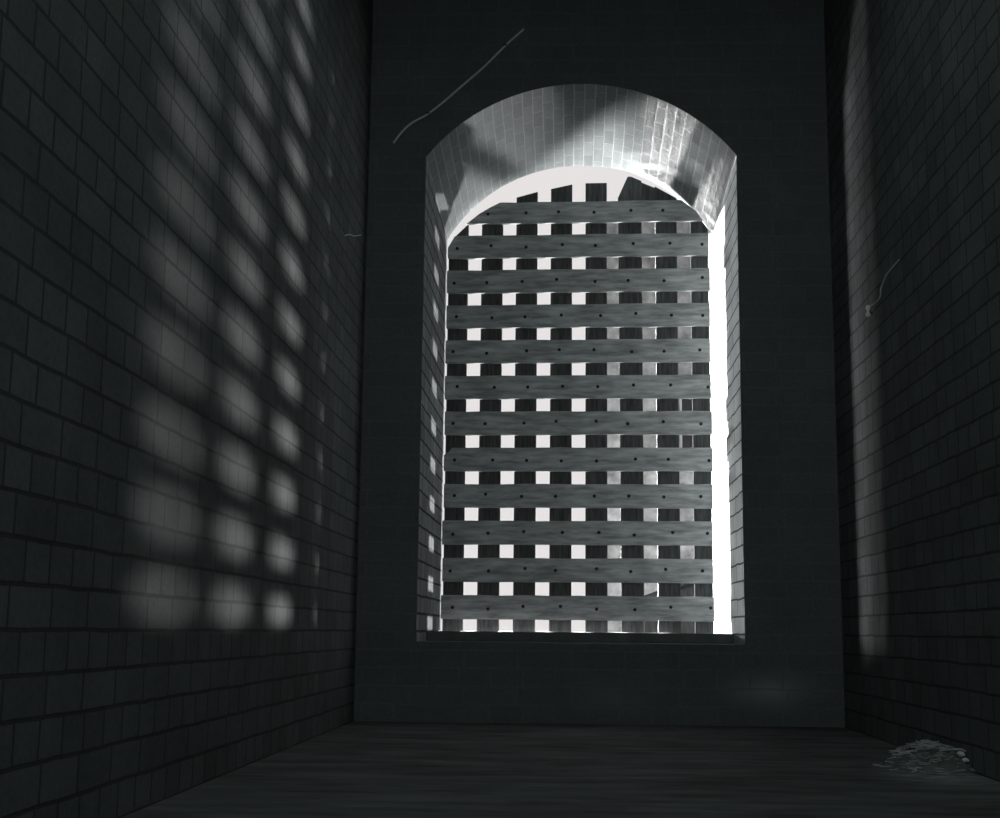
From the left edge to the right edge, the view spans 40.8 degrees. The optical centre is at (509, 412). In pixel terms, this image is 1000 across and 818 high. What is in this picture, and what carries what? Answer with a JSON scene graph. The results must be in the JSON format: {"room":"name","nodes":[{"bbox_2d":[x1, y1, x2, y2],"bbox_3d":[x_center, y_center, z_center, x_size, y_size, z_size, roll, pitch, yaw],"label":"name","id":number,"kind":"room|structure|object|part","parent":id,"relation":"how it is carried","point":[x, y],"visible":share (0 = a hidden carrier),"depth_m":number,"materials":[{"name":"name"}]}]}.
{"room":"prison interior","nodes":[
{"label":"prison interior","id":0,"kind":"room"},
{"bbox_2d":[0,0,372,817],"bbox_3d":[-1.268,-1.239,2.622,0.350,4.320,10.660,0,-9,3],"label":"wall","id":1,"kind":"structure","parent":0,"point":[183,183],"depth_m":4.08,"materials":[{"name":"brick"}]},
{"bbox_2d":[121,721,999,817],"bbox_3d":[0.236,0.999,2.028,3.420,0.300,11.040,0,-9,3],"label":"floor","id":2,"kind":"structure","parent":0,"point":[355,769],"depth_m":4.69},
{"bbox_2d":[873,740,974,773],"bbox_3d":[1.578,1.321,5.197,0.377,0.102,0.518,0,-9,3],"label":"litter","id":3,"kind":"object","parent":2,"relation":"on","point":[921,744],"visible":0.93,"depth_m":5.14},
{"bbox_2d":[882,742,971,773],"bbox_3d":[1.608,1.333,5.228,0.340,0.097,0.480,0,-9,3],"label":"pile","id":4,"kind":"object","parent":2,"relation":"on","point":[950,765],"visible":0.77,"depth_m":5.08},
{"bbox_2d":[921,740,965,751],"bbox_3d":[1.686,1.291,5.171,0.210,0.057,0.010,-6,-11,37],"label":"stick","id":5,"kind":"object","parent":4,"relation":"on","point":[921,740],"visible":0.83,"depth_m":5.16,"materials":[{"name":"wood"}]},
{"bbox_2d":[957,751,964,756],"bbox_3d":[1.719,1.300,5.117,0.031,0.022,0.032,0,-9,3],"label":"stone","id":6,"kind":"object","parent":4,"relation":"on","point":[960,753],"visible":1,"depth_m":5.11,"materials":[{"name":"grey stone"}]},
{"bbox_2d":[354,0,844,726],"bbox_3d":[0.511,2.382,8.058,3.420,10.900,1.420,0,-9,3],"label":"wall","id":7,"kind":"structure","parent":0,"point":[721,105],"depth_m":7.90,"materials":[{"name":"brick"}]},
{"bbox_2d":[393,28,524,142],"bbox_3d":[-0.307,-1.967,8.071,0.785,0.723,0.024,0,-9,3],"label":"cable","id":8,"kind":"object","parent":7,"relation":"attached to","point":[523,29],"visible":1,"depth_m":8.06,"materials":[{"name":"metal"}]},
{"bbox_2d":[441,177,714,632],"bbox_3d":[0.464,-0.076,9.114,1.822,3.168,0.098,0,-9,4],"label":"grate","id":9,"kind":"object","parent":7,"relation":"attached to","point":[638,202],"visible":0.99,"depth_m":9.07,"materials":[{"name":"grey wood"}]},
{"bbox_2d":[426,631,733,643],"bbox_3d":[0.431,1.401,8.400,1.836,0.059,0.773,0,-9,3],"label":"window sill","id":10,"kind":"structure","parent":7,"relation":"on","point":[505,636],"depth_m":8.02,"materials":[{"name":"stone"}]},
{"bbox_2d":[708,234,717,632],"bbox_3d":[1.992,2.817,10.030,0.730,10.700,2.739,0,-9,3],"label":"wall","id":11,"kind":"structure","parent":0,"point":[710,237],"depth_m":11.10,"materials":[{"name":"brick"}]},
{"bbox_2d":[823,0,999,781],"bbox_3d":[1.798,-1.233,2.481,0.350,4.320,10.660,0,-9,3],"label":"wall","id":12,"kind":"structure","parent":0,"point":[913,86],"depth_m":5.82,"materials":[{"name":"brick"}]},
{"bbox_2d":[866,259,899,316],"bbox_3d":[1.785,-0.587,6.402,0.034,0.104,0.701,0,-9,3],"label":"cable","id":13,"kind":"object","parent":12,"relation":"attached to","point":[868,314],"visible":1,"depth_m":6.43,"materials":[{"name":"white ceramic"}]},
{"label":"outside","id":14,"kind":"structure","parent":0,"visible":0},
{"bbox_3d":[2.391,15.349,52.710,90.000,0.400,90.920,0,-9,3],"label":"ground","id":15,"kind":"structure","parent":14,"visible":0},
{"bbox_2d":[607,222,693,632],"bbox_3d":[5.703,3.693,38.716,6.542,18.205,6.350,0,-9,3],"label":"building","id":16,"kind":"structure","parent":15,"relation":"on","point":[649,441],"depth_m":36.38,"materials":[{"name":"paint"}]},
{"bbox_3d":[4.946,0.261,36.371,0.574,1.515,0.020,0,-9,3],"label":"pane","id":17,"kind":"part","parent":16,"relation":"part of","materials":[{"name":"clear glass"}]},
{"bbox_2d":[644,583,694,632],"bbox_3d":[3.006,6.733,24.630,1.516,7.651,3.300,0,-9,3],"label":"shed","id":18,"kind":"object","parent":15,"relation":"on","point":[687,589],"visible":0.02,"depth_m":23.61,"materials":[{"name":"grey"}]}
]}

